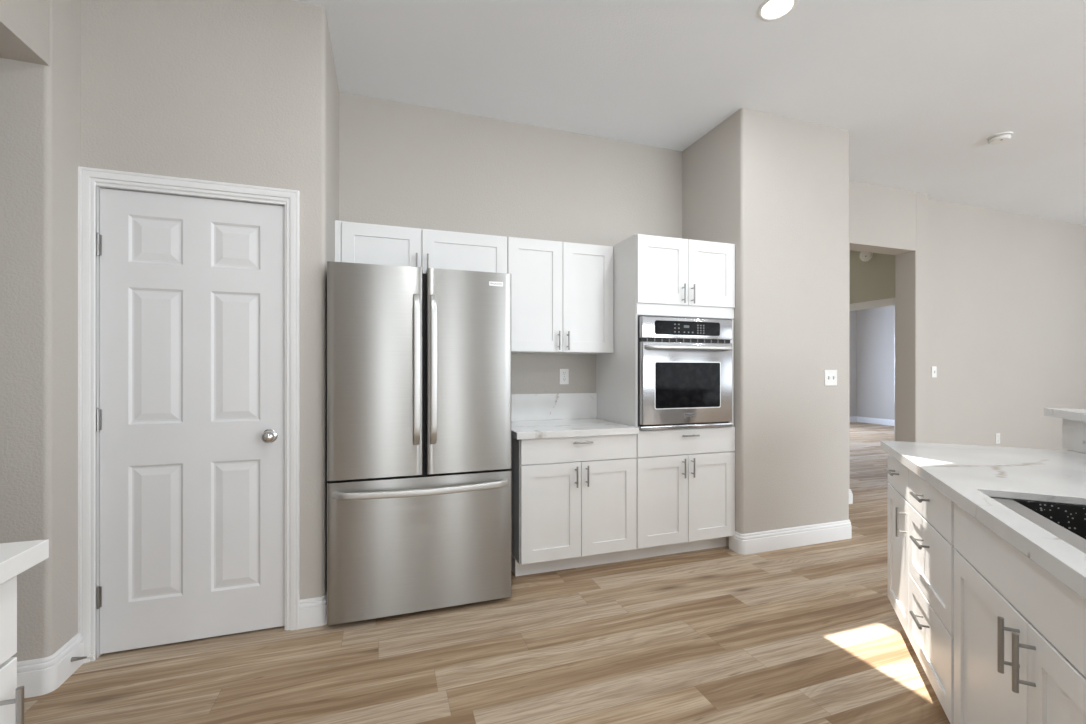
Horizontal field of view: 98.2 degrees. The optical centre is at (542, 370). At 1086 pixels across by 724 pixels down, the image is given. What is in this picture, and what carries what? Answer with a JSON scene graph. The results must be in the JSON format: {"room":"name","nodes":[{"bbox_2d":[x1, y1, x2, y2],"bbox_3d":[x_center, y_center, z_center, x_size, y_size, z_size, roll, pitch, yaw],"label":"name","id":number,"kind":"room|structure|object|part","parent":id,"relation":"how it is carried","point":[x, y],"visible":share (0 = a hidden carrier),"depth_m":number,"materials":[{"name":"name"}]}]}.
{"room":"kitchen","nodes":[
{"label":"kitchen","id":0,"kind":"room"},
{"bbox_2d":[0,0,80,661],"bbox_3d":[-1.494,-0.275,-0.877,0.910,3.050,7.290,0,0,-19],"label":"wall","id":1,"kind":"structure","parent":0,"point":[40,40],"depth_m":1.82,"materials":[{"name":"beige paint"}]},
{"bbox_2d":[17,633,82,697],"bbox_3d":[-2.302,1.183,1.792,0.778,0.135,0.201,0,0,-19],"label":"baseboard","id":2,"kind":"structure","parent":1,"relation":"attached to","point":[41,676],"depth_m":1.83,"materials":[{"name":"white paint"}]},
{"bbox_2d":[71,654,94,661],"bbox_3d":[-1.907,1.188,1.946,0.075,0.018,0.018,0,0,-19],"label":"door stop","id":3,"kind":"object","parent":1,"relation":"attached to","point":[93,655],"visible":1,"depth_m":1.94,"materials":[{"name":"silver metal"}]},
{"bbox_3d":[-1.916,1.188,1.943,0.055,0.018,0.018,0,0,-19],"label":"stem","id":4,"kind":"part","parent":3,"relation":"part of","materials":[{"name":"silver metal"}]},
{"bbox_2d":[81,0,338,599],"bbox_3d":[-1.651,-0.275,2.526,0.960,3.050,0.740,0,0,-19],"label":"wall","id":5,"kind":"structure","parent":0,"point":[245,92],"depth_m":2.22,"materials":[{"name":"beige paint"}]},
{"bbox_2d":[78,166,299,662],"bbox_3d":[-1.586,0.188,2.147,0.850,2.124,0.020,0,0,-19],"label":"trim","id":6,"kind":"structure","parent":5,"relation":"attached to","point":[88,177],"depth_m":2.03,"materials":[{"name":"white paint"}]},
{"bbox_2d":[97,188,284,653],"bbox_3d":[-1.597,0.220,2.153,0.737,2.039,0.100,0,0,-19],"label":"door","id":7,"kind":"structure","parent":5,"relation":"in","point":[191,413],"depth_m":2.16,"materials":[{"name":"white paint"}]},
{"bbox_3d":[-1.305,0.312,2.233,0.066,0.066,0.065,0,0,-19],"label":"knob","id":8,"kind":"part","parent":7,"relation":"part of","materials":[{"name":"silver metal"}]},
{"bbox_2d":[299,592,326,628],"bbox_3d":[-1.130,1.183,2.327,0.136,0.135,0.068,0,0,-19],"label":"baseboard","id":9,"kind":"structure","parent":5,"relation":"attached to","point":[312,611],"depth_m":2.30,"materials":[{"name":"white paint"}]},
{"bbox_2d":[24,422,949,723],"bbox_3d":[3.264,1.290,3.471,14.000,0.080,12.900,0,0,-19],"label":"floor","id":10,"kind":"structure","parent":0,"point":[808,634],"depth_m":2.02,"materials":[{"name":"brown wood"}]},
{"bbox_2d":[0,576,23,723],"bbox_3d":[-1.153,0.826,0.447,0.567,0.849,0.902,0,0,-19],"label":"base cabinet","id":11,"kind":"object","parent":10,"relation":"on","point":[11,696],"visible":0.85,"depth_m":0.93,"materials":[{"name":"white paint"}]},
{"bbox_3d":[-1.001,0.491,0.736,0.018,0.158,0.448,0,0,-19],"label":"drawer","id":12,"kind":"part","parent":11,"relation":"part of","materials":[{"name":"white paint"}]},
{"bbox_3d":[-1.001,0.861,0.736,0.018,0.566,0.448,0,0,-19],"label":"door","id":13,"kind":"part","parent":11,"relation":"part of","materials":[{"name":"white paint"}]},
{"bbox_3d":[-1.030,0.680,0.910,0.038,0.128,0.012,0,0,-19],"label":"handle","id":14,"kind":"part","parent":11,"relation":"part of","materials":[{"name":"silver metal"}]},
{"bbox_2d":[0,539,48,583],"bbox_3d":[-1.164,0.380,0.448,0.557,0.040,0.992,0,0,-19],"label":"countertop","id":15,"kind":"structure","parent":11,"relation":"on","point":[16,558],"depth_m":0.94,"materials":[{"name":"stone"}]},
{"bbox_2d":[327,261,510,624],"bbox_3d":[-0.716,0.362,2.736,0.914,1.776,0.877,0,0,-19],"label":"refrigerator","id":16,"kind":"object","parent":10,"relation":"on","point":[419,363],"visible":1,"depth_m":2.37,"materials":[{"name":"grey metal"}]},
{"bbox_3d":[-0.835,0.001,2.356,0.446,1.054,0.079,0,0,-19],"label":"door","id":17,"kind":"part","parent":16,"relation":"part of","materials":[{"name":"silver metal"}]},
{"bbox_3d":[-0.633,-0.009,2.354,0.032,0.764,0.076,0,0,-19],"label":"handle","id":18,"kind":"part","parent":16,"relation":"part of","materials":[{"name":"silver metal"}]},
{"bbox_3d":[-0.614,0.880,2.431,0.914,0.680,0.079,0,0,-19],"label":"freezer drawer","id":19,"kind":"part","parent":16,"relation":"part of","materials":[{"name":"silver metal"}]},
{"bbox_3d":[-0.590,0.598,2.362,0.867,0.039,0.088,0,0,-19],"label":"handle","id":20,"kind":"part","parent":16,"relation":"part of","materials":[{"name":"silver metal"}]},
{"bbox_3d":[-0.554,-0.009,2.380,0.032,0.764,0.076,0,0,-19],"label":"handle","id":21,"kind":"part","parent":16,"relation":"part of","materials":[{"name":"silver metal"}]},
{"bbox_3d":[-0.392,0.001,2.505,0.446,1.054,0.079,0,0,-19],"label":"door","id":22,"kind":"part","parent":16,"relation":"part of","materials":[{"name":"silver metal"}]},
{"bbox_2d":[510,434,636,575],"bbox_3d":[0.141,0.826,3.169,0.783,0.849,0.653,0,0,-19],"label":"base cabinet","id":23,"kind":"object","parent":10,"relation":"on","point":[574,499],"visible":0.94,"depth_m":2.89,"materials":[{"name":"white paint"}]},
{"bbox_3d":[0.050,0.853,2.843,0.383,0.582,0.018,0,0,-19],"label":"door","id":24,"kind":"part","parent":23,"relation":"part of","materials":[{"name":"white paint"}]},
{"bbox_2d":[511,418,638,439],"bbox_3d":[0.127,0.380,3.172,0.807,0.040,0.647,0,0,-19],"label":"countertop","id":25,"kind":"structure","parent":23,"relation":"on","point":[531,429],"depth_m":2.96,"materials":[{"name":"stone"}]},
{"bbox_3d":[0.234,0.480,2.905,0.770,0.152,0.018,0,0,-19],"label":"drawer","id":26,"kind":"part","parent":23,"relation":"part of","materials":[{"name":"white paint"}]},
{"bbox_3d":[0.242,0.438,2.878,0.128,0.012,0.038,0,0,-19],"label":"handle","id":27,"kind":"part","parent":23,"relation":"part of","materials":[{"name":"silver metal"}]},
{"bbox_3d":[0.274,0.644,2.889,0.012,0.128,0.038,0,0,-19],"label":"handle","id":28,"kind":"part","parent":23,"relation":"part of","materials":[{"name":"silver metal"}]},
{"bbox_3d":[0.417,0.853,2.967,0.383,0.582,0.018,0,0,-19],"label":"door","id":29,"kind":"part","parent":23,"relation":"part of","materials":[{"name":"white paint"}]},
{"bbox_2d":[596,234,734,559],"bbox_3d":[0.879,0.182,3.419,0.773,2.136,0.658,0,0,-19],"label":"tall cabinet","id":30,"kind":"object","parent":10,"relation":"on","point":[686,476],"visible":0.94,"depth_m":3.15,"materials":[{"name":"white paint"}]},
{"bbox_3d":[0.787,-0.661,3.091,0.381,0.442,0.018,0,0,-19],"label":"door","id":31,"kind":"part","parent":30,"relation":"part of","materials":[{"name":"white paint"}]},
{"bbox_3d":[0.787,0.853,3.091,0.381,0.582,0.018,0,0,-19],"label":"door","id":32,"kind":"part","parent":30,"relation":"part of","materials":[{"name":"white paint"}]},
{"bbox_3d":[0.933,-0.513,3.111,0.012,0.128,0.038,0,0,-19],"label":"handle","id":33,"kind":"part","parent":30,"relation":"part of","materials":[{"name":"silver metal"}]},
{"bbox_3d":[0.967,-0.401,3.157,0.765,0.071,0.010,0,0,-19],"label":"frame","id":34,"kind":"part","parent":30,"relation":"part of","materials":[{"name":"white paint"}]},
{"bbox_2d":[638,316,732,429],"bbox_3d":[0.894,0.014,3.362,0.745,0.736,0.655,0,0,-19],"label":"wall oven","id":35,"kind":"object","parent":30,"relation":"in","point":[685,365],"visible":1,"depth_m":3.09,"materials":[{"name":"grey metal"}]},
{"bbox_3d":[0.959,-0.282,3.128,0.704,0.140,0.036,0,0,-19],"label":"control panel","id":36,"kind":"part","parent":35,"relation":"part of","materials":[{"name":"silver metal"}]},
{"bbox_3d":[0.957,0.366,3.126,0.714,0.024,0.038,0,0,-19],"label":"trim","id":37,"kind":"part","parent":35,"relation":"part of","materials":[{"name":"silver metal"}]},
{"bbox_3d":[0.960,-0.282,3.110,0.506,0.091,0.004,0,0,-19],"label":"display panel","id":38,"kind":"part","parent":35,"relation":"part of","materials":[{"name":"black glass"}]},
{"bbox_3d":[0.975,-0.153,3.080,0.675,0.025,0.070,0,0,-19],"label":"handle","id":39,"kind":"part","parent":35,"relation":"part of","materials":[{"name":"silver metal"}]},
{"bbox_3d":[1.304,0.012,3.261,0.032,0.730,0.006,0,0,-19],"label":"trim","id":40,"kind":"part","parent":35,"relation":"part of","materials":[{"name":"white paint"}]},
{"bbox_3d":[0.969,0.472,3.152,0.766,0.168,0.018,0,0,-19],"label":"drawer","id":41,"kind":"part","parent":30,"relation":"part of","materials":[{"name":"white paint"}]},
{"bbox_3d":[0.977,0.430,3.125,0.128,0.012,0.038,0,0,-19],"label":"handle","id":42,"kind":"part","parent":30,"relation":"part of","materials":[{"name":"silver metal"}]},
{"bbox_3d":[1.003,-0.513,3.134,0.012,0.128,0.038,0,0,-19],"label":"handle","id":43,"kind":"part","parent":30,"relation":"part of","materials":[{"name":"silver metal"}]},
{"bbox_3d":[1.151,-0.661,3.214,0.381,0.442,0.018,0,0,-19],"label":"door","id":44,"kind":"part","parent":30,"relation":"part of","materials":[{"name":"white paint"}]},
{"bbox_3d":[1.151,0.853,3.214,0.381,0.582,0.018,0,0,-19],"label":"door","id":45,"kind":"part","parent":30,"relation":"part of","materials":[{"name":"white paint"}]},
{"bbox_2d":[884,454,909,638],"bbox_3d":[1.948,0.826,2.049,0.733,0.849,0.427,0,0,26],"label":"base cabinet","id":46,"kind":"object","parent":10,"relation":"on","point":[898,474],"visible":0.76,"depth_m":2.17,"materials":[{"name":"white paint"}]},
{"bbox_3d":[1.637,0.475,2.204,0.038,0.012,0.128,0,0,26],"label":"handle","id":47,"kind":"part","parent":46,"relation":"part of","materials":[{"name":"silver metal"}]},
{"bbox_3d":[1.662,0.486,2.191,0.018,0.148,0.422,0,0,26],"label":"drawer","id":48,"kind":"part","parent":46,"relation":"part of","materials":[{"name":"white paint"}]},
{"bbox_3d":[1.560,0.660,2.049,0.038,0.128,0.012,0,0,26],"label":"handle","id":49,"kind":"part","parent":46,"relation":"part of","materials":[{"name":"silver metal"}]},
{"bbox_2d":[909,469,1085,723],"bbox_3d":[1.728,0.826,1.607,0.733,0.849,0.560,0,0,26],"label":"base cabinet","id":50,"kind":"object","parent":10,"relation":"on","point":[931,513],"visible":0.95,"depth_m":1.71,"materials":[{"name":"white paint"}]},
{"bbox_3d":[1.425,0.944,1.778,0.038,0.012,0.128,0,0,26],"label":"handle","id":51,"kind":"part","parent":50,"relation":"part of","materials":[{"name":"silver metal"}]},
{"bbox_3d":[1.425,0.650,1.778,0.038,0.012,0.128,0,0,26],"label":"handle","id":52,"kind":"part","parent":50,"relation":"part of","materials":[{"name":"silver metal"}]},
{"bbox_3d":[1.425,0.478,1.778,0.038,0.012,0.128,0,0,26],"label":"handle","id":53,"kind":"part","parent":50,"relation":"part of","materials":[{"name":"silver metal"}]},
{"bbox_3d":[1.445,1.002,1.754,0.018,0.284,0.542,0,0,26],"label":"drawer","id":54,"kind":"part","parent":50,"relation":"part of","materials":[{"name":"white paint"}]},
{"bbox_3d":[1.445,0.486,1.754,0.018,0.148,0.542,0,0,26],"label":"drawer","id":55,"kind":"part","parent":50,"relation":"part of","materials":[{"name":"white paint"}]},
{"bbox_3d":[1.445,0.710,1.754,0.018,0.288,0.542,0,0,26],"label":"drawer","id":56,"kind":"part","parent":50,"relation":"part of","materials":[{"name":"white paint"}]},
{"bbox_2d":[954,503,1085,723],"bbox_3d":[1.385,0.826,0.914,0.733,0.849,0.980,0,0,26],"label":"base cabinet","id":57,"kind":"object","parent":10,"relation":"on","point":[1020,631],"visible":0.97,"depth_m":1.13,"materials":[{"name":"white paint"}]},
{"bbox_2d":[880,440,1085,599],"bbox_3d":[1.621,0.380,1.369,0.718,0.040,2.035,0,0,26],"label":"countertop","id":58,"kind":"structure","parent":57,"relation":"on","point":[969,476],"depth_m":1.52,"materials":[{"name":"stone"}]},
{"bbox_2d":[992,498,1085,552],"bbox_3d":[1.342,0.491,0.979,0.433,0.218,0.804,0,0,26],"label":"sink","id":59,"kind":"object","parent":58,"relation":"in","point":[1067,522],"visible":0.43,"depth_m":1.33,"materials":[{"name":"black stone"}]},
{"bbox_2d":[1011,499,1085,538],"bbox_3d":[1.373,0.491,0.964,0.364,0.218,0.804,0,0,26],"label":"basin","id":60,"kind":"object","parent":59,"relation":"in","point":[1070,520],"depth_m":1.34,"materials":[{"name":"black stone"}]},
{"bbox_3d":[1.205,0.855,1.271,0.018,0.578,0.488,0,0,26],"label":"door","id":61,"kind":"part","parent":57,"relation":"part of","materials":[{"name":"white paint"}]},
{"bbox_3d":[1.089,0.644,1.099,0.038,0.128,0.012,0,0,26],"label":"handle","id":62,"kind":"part","parent":57,"relation":"part of","materials":[{"name":"silver metal"}]},
{"bbox_3d":[1.055,0.644,1.032,0.038,0.128,0.012,0,0,26],"label":"handle","id":63,"kind":"part","parent":57,"relation":"part of","materials":[{"name":"silver metal"}]},
{"bbox_3d":[0.988,0.855,0.835,0.018,0.578,0.478,0,0,26],"label":"door","id":64,"kind":"part","parent":57,"relation":"part of","materials":[{"name":"white paint"}]},
{"bbox_2d":[339,92,927,488],"bbox_3d":[0.504,-0.275,3.741,7.140,3.050,0.200,0,0,-19],"label":"wall","id":65,"kind":"structure","parent":0,"point":[401,164],"depth_m":3.48,"materials":[{"name":"beige paint"}]},
{"bbox_2d":[335,220,506,272],"bbox_3d":[-0.766,-0.718,3.035,1.040,0.335,0.338,0,0,-19],"label":"upper cabinet","id":66,"kind":"object","parent":65,"relation":"attached to","point":[364,243],"visible":0.62,"depth_m":2.90,"materials":[{"name":"white paint"}]},
{"bbox_3d":[-0.970,-0.715,2.838,0.453,0.321,0.018,0,0,-19],"label":"door","id":67,"kind":"part","parent":66,"relation":"part of","materials":[{"name":"white paint"}]},
{"bbox_3d":[-0.493,-0.715,2.999,0.539,0.321,0.018,0,0,-19],"label":"door","id":68,"kind":"part","parent":66,"relation":"part of","materials":[{"name":"white paint"}]},
{"bbox_2d":[511,393,596,420],"bbox_3d":[0.014,0.264,3.466,0.835,0.192,0.019,0,0,-19],"label":"backsplash","id":69,"kind":"structure","parent":65,"relation":"attached to","point":[524,407],"depth_m":3.48,"materials":[{"name":"stone"}]},
{"bbox_2d":[507,237,612,353],"bbox_3d":[0.094,-0.506,3.324,0.772,0.757,0.338,0,0,-19],"label":"upper cabinet","id":70,"kind":"object","parent":65,"relation":"attached to","point":[562,292],"visible":0.91,"depth_m":3.19,"materials":[{"name":"white paint"}]},
{"bbox_3d":[-0.050,-0.505,3.147,0.382,0.750,0.018,0,0,-19],"label":"door","id":71,"kind":"part","parent":70,"relation":"part of","materials":[{"name":"white paint"}]},
{"bbox_3d":[0.109,-0.206,3.171,0.012,0.128,0.038,0,0,-19],"label":"handle","id":72,"kind":"part","parent":70,"relation":"part of","materials":[{"name":"silver metal"}]},
{"bbox_3d":[0.173,-0.206,3.192,0.012,0.128,0.038,0,0,-19],"label":"handle","id":73,"kind":"part","parent":70,"relation":"part of","materials":[{"name":"silver metal"}]},
{"bbox_3d":[0.315,-0.505,3.270,0.380,0.750,0.018,0,0,-19],"label":"door","id":74,"kind":"part","parent":70,"relation":"part of","materials":[{"name":"white paint"}]},
{"bbox_2d":[560,369,568,383],"bbox_3d":[0.159,0.042,3.520,0.072,0.116,0.008,0,0,-19],"label":"wall outlet","id":75,"kind":"object","parent":65,"relation":"attached to","point":[564,373],"visible":1,"depth_m":3.52,"materials":[{"name":"white plastic"}]},
{"bbox_2d":[294,0,1085,224],"bbox_3d":[3.264,-1.815,3.471,14.000,0.030,12.900,0,0,-19],"label":"ceiling","id":76,"kind":"structure","parent":0,"point":[919,89],"depth_m":2.83,"materials":[{"name":"white paint"}]},
{"bbox_2d":[757,0,797,20],"bbox_3d":[1.159,-1.797,2.326,0.180,0.006,0.180,0,0,-19],"label":"recessed light","id":77,"kind":"object","parent":76,"relation":"in","point":[769,10],"visible":1,"depth_m":2.34,"materials":[{"name":"white plastic"}]},
{"bbox_2d":[987,132,1012,144],"bbox_3d":[3.504,-1.779,3.604,0.144,0.042,0.144,0,0,-19],"label":"smoke detector","id":78,"kind":"object","parent":76,"relation":"attached to","point":[999,138],"visible":1,"depth_m":3.58,"materials":[{"name":"white plastic"}]},
{"bbox_2d":[682,108,848,546],"bbox_3d":[1.698,-0.275,3.768,1.000,3.050,0.840,0,0,-19],"label":"wall column","id":79,"kind":"structure","parent":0,"point":[775,188],"depth_m":3.36,"materials":[{"name":"beige paint"}]},
{"bbox_2d":[729,489,852,554],"bbox_3d":[2.193,1.183,3.835,0.599,0.135,2.068,0,0,42],"label":"baseboard","id":80,"kind":"structure","parent":79,"relation":"attached to","point":[757,542],"depth_m":3.33,"materials":[{"name":"white paint"}]},
{"bbox_2d":[824,370,836,385],"bbox_3d":[2.122,0.050,3.457,0.120,0.116,0.018,0,0,-19],"label":"light switch","id":81,"kind":"object","parent":79,"relation":"attached to","point":[830,376],"visible":1,"depth_m":3.46,"materials":[{"name":"white plastic"}]},
{"bbox_2d":[850,310,856,416],"bbox_3d":[4.438,-0.275,10.539,7.170,3.050,0.150,0,0,-19],"label":"wall","id":82,"kind":"structure","parent":0,"point":[853,314],"depth_m":11.53,"materials":[{"name":"beige paint"}]},
{"bbox_2d":[850,416,856,421],"bbox_3d":[5.029,1.183,10.649,5.680,0.135,0.018,0,0,-19],"label":"baseboard","id":83,"kind":"structure","parent":82,"relation":"attached to","point":[854,418],"depth_m":11.51,"materials":[{"name":"white paint"}]},
{"bbox_2d":[850,250,894,303],"bbox_3d":[3.079,-0.275,7.349,0.120,3.050,5.030,0,0,-19],"label":"wall","id":84,"kind":"structure","parent":0,"point":[873,279],"depth_m":5.29,"materials":[{"name":"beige paint"}]},
{"bbox_2d":[860,252,872,261],"bbox_3d":[3.666,-1.320,5.347,0.042,0.144,0.144,0,0,-19],"label":"smoke detector","id":85,"kind":"object","parent":84,"relation":"attached to","point":[864,256],"visible":0.72,"depth_m":5.33,"materials":[{"name":"white plastic"}]},
{"bbox_2d":[850,298,894,440],"bbox_3d":[3.663,0.230,5.391,0.020,2.040,0.891,0,0,-19],"label":"trim","id":86,"kind":"structure","parent":84,"relation":"attached to","point":[890,301],"depth_m":5.17,"materials":[{"name":"white paint"}]},
{"bbox_2d":[857,306,893,419],"bbox_3d":[8.575,-0.275,9.249,0.150,3.050,4.930,0,0,-19],"label":"wall","id":87,"kind":"structure","parent":0,"point":[875,326],"depth_m":11.12,"materials":[{"name":"beige paint"}]},
{"bbox_2d":[857,416,893,425],"bbox_3d":[8.495,1.183,9.223,0.018,0.135,4.930,0,0,-19],"label":"baseboard","id":88,"kind":"structure","parent":87,"relation":"attached to","point":[859,419],"depth_m":11.10,"materials":[{"name":"white paint"}]},
{"bbox_2d":[928,199,1085,449],"bbox_3d":[6.676,-0.275,5.860,5.910,3.050,0.115,0,0,-19],"label":"wall","id":89,"kind":"structure","parent":0,"point":[1007,290],"depth_m":5.30,"materials":[{"name":"beige paint"}]},
{"bbox_2d":[932,366,936,376],"bbox_3d":[4.106,0.010,4.926,0.072,0.116,0.018,0,0,-19],"label":"light switch","id":90,"kind":"object","parent":89,"relation":"attached to","point":[934,368],"visible":1,"depth_m":4.93,"materials":[{"name":"white plastic"}]},
{"bbox_2d":[996,433,999,443],"bbox_3d":[5.095,0.756,5.264,0.072,0.116,0.008,0,0,-19],"label":"wall outlet","id":91,"kind":"object","parent":89,"relation":"attached to","point":[997,434],"visible":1,"depth_m":5.26,"materials":[{"name":"white plastic"}]},
{"bbox_3d":[2.044,0.734,1.212,1.604,1.032,1.604,0,0,-19],"label":"wall","id":92,"kind":"structure","parent":0,"visible":0},
{"bbox_2d":[1044,408,1085,421],"bbox_3d":[2.099,0.199,1.227,0.333,0.037,2.205,0,0,26],"label":"bar","id":93,"kind":"object","parent":92,"relation":"on","point":[1070,414],"visible":1,"depth_m":2.14,"materials":[{"name":"stone"}]},
{"bbox_2d":[1062,419,1085,453],"bbox_3d":[1.973,0.289,1.248,0.020,0.142,2.130,0,0,26],"label":"slab","id":94,"kind":"object","parent":92,"relation":"attached to","point":[1073,432],"visible":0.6,"depth_m":2.12,"materials":[{"name":"stone"}]}
]}

